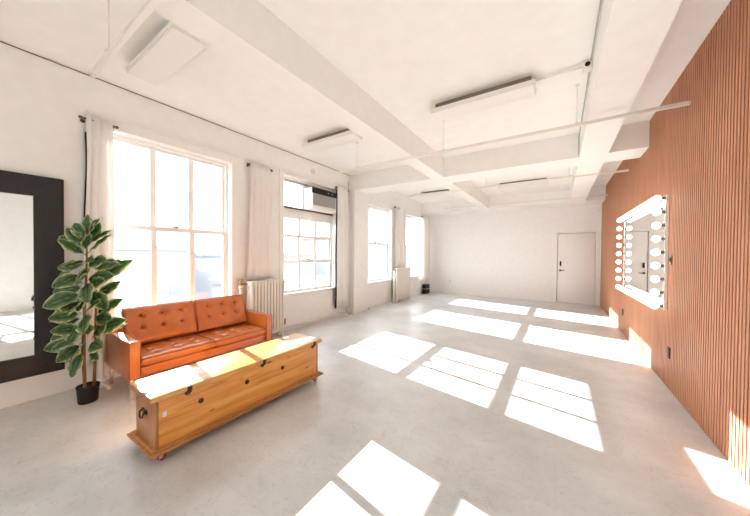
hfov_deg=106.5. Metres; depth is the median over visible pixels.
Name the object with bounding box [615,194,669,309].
vanity mirror
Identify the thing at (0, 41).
cable
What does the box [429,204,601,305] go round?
wall
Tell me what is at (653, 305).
bulb
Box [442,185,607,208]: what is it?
rail
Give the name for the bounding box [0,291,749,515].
floor
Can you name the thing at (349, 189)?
pipe
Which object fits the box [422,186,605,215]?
ceiling beam
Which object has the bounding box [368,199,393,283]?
window
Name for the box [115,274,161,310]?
building
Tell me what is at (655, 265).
bulb
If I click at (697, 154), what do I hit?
wall
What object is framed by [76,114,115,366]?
curtain
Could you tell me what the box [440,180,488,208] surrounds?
ceiling beam
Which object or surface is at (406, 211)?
window
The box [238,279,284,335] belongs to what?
radiator
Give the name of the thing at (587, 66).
conduit
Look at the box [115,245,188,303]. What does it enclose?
building
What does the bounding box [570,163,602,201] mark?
ceiling beam
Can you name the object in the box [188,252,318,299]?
building
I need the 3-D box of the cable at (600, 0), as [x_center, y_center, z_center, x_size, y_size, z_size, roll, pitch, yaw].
[0.828,-1.671,0.802,0.015,0.319,8.071,1,1,33]
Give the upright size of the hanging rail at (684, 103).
0.445 m
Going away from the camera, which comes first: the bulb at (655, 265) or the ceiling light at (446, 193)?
the bulb at (655, 265)
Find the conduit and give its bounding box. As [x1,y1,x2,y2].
[536,59,592,81]
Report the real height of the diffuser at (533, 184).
0.022 m
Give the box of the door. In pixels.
[554,231,598,305]
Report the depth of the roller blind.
5.47 m
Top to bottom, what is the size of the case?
0.330 m
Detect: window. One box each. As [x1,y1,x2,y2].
[87,109,238,316]
[279,169,336,295]
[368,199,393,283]
[404,210,422,276]
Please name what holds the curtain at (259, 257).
hanging from the curtain rod
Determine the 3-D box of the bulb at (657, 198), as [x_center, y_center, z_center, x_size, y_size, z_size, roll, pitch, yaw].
[3.145,-0.658,3.105,0.099,0.076,0.076,1,1,33]
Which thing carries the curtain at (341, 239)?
hanging from the curtain rod
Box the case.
[422,284,429,293]
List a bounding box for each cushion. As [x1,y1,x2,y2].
[121,301,196,342]
[141,334,214,365]
[194,295,246,331]
[195,323,264,345]
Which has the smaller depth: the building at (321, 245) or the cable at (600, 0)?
the cable at (600, 0)
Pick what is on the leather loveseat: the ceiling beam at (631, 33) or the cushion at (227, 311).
the cushion at (227, 311)
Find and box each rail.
[89,0,161,77]
[340,84,690,172]
[409,169,628,196]
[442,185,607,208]
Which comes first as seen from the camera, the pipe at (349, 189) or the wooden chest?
the wooden chest
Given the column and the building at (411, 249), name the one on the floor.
the column
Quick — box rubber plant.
[42,214,132,404]
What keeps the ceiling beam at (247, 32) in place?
attached to the ceiling
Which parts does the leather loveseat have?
leg, arm, leg, frame, seat, arm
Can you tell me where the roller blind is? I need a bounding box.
[284,178,330,191]
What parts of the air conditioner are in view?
control panel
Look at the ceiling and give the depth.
2.68 m
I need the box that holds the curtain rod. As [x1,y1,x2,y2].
[78,115,118,130]
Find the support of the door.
in the wall at (508, 253)
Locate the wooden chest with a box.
[127,333,322,460]
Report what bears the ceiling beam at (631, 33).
attached to the ceiling
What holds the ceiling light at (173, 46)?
attached to the ceiling
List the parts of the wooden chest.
lid, handle, moulding, lid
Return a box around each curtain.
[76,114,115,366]
[247,162,271,279]
[335,185,347,308]
[395,206,399,266]
[422,215,427,283]
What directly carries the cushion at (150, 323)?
on the leather loveseat
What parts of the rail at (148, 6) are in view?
hanger rod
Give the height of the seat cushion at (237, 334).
0.127 m
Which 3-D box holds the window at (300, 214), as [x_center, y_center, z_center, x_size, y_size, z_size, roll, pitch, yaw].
[-1.314,-0.430,5.611,0.209,2.240,1.590,1,1,33]
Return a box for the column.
[349,190,368,313]
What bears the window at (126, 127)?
in the wall at (42, 133)
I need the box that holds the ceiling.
[0,0,730,202]
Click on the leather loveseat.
(159, 337)
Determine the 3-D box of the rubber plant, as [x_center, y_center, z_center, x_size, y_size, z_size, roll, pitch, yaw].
[-2.650,0.467,2.607,0.551,1.745,0.549,1,1,33]
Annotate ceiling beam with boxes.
[136,0,443,178]
[350,120,649,193]
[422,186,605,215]
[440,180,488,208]
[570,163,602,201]
[580,0,682,156]
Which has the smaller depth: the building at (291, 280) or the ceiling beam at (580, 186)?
the ceiling beam at (580, 186)
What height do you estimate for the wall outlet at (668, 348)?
0.118 m
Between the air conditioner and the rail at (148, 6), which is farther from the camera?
the air conditioner
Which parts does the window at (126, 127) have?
sash, sash, frame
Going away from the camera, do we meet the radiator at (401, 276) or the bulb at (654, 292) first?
the bulb at (654, 292)
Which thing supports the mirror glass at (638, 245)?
attached to the vanity mirror at (645, 237)
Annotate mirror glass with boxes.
[0,192,33,361]
[623,202,663,301]
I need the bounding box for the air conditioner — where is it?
[300,187,335,213]
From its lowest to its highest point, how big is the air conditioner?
0.436 m
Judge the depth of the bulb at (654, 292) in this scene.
3.10 m
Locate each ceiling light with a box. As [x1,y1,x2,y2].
[125,21,207,85]
[303,128,362,151]
[419,189,454,197]
[430,76,536,120]
[497,178,548,189]
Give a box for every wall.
[0,42,429,408]
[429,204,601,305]
[600,0,749,485]
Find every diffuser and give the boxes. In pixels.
[419,192,454,197]
[498,182,548,189]
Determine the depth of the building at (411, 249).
70.37 m
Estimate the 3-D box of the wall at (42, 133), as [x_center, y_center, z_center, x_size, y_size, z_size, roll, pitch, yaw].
[-1.571,-0.304,5.264,0.192,3.233,13.086,1,1,33]
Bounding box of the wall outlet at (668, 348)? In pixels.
[667,346,669,358]
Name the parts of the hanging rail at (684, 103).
hanger rod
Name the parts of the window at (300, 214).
sash, sash, sash, sash, blank panel, sill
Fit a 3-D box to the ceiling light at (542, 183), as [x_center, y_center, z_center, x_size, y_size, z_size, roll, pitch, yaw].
[3.637,-1.827,6.908,1.106,0.135,0.255,1,1,33]
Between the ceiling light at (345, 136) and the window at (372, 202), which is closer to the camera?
the ceiling light at (345, 136)
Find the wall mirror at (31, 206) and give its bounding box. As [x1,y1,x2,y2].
[0,170,64,383]
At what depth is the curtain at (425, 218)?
10.08 m
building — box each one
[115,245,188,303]
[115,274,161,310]
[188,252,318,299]
[208,273,327,297]
[301,236,384,279]
[406,247,417,273]
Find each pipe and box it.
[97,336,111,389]
[284,312,346,330]
[347,181,350,314]
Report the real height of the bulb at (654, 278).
0.076 m
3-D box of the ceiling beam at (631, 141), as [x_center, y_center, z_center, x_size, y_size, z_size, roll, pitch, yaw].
[1.691,-1.714,5.370,5.105,0.355,0.502,1,1,33]
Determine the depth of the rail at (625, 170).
5.57 m
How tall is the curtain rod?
0.050 m
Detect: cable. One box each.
[0,41,349,175]
[578,0,601,154]
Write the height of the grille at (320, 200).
0.228 m
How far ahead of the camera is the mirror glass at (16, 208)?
2.52 m
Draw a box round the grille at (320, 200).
[313,193,335,208]
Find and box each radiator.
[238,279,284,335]
[393,267,410,302]
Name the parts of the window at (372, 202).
sash, sash, frame, sill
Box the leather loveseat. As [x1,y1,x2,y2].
[106,294,271,400]
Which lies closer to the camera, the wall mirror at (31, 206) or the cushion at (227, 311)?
the wall mirror at (31, 206)
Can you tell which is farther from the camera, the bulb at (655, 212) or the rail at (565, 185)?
the rail at (565, 185)
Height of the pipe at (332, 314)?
0.112 m
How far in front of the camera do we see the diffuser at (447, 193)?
8.02 m
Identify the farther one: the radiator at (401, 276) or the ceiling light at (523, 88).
the radiator at (401, 276)
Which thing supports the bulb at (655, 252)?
attached to the vanity mirror at (645, 237)
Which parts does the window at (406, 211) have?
sash, sash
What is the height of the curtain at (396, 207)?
1.800 m
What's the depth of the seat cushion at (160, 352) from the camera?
3.03 m
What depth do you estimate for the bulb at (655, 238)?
3.09 m
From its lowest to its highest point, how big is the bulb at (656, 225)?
0.076 m

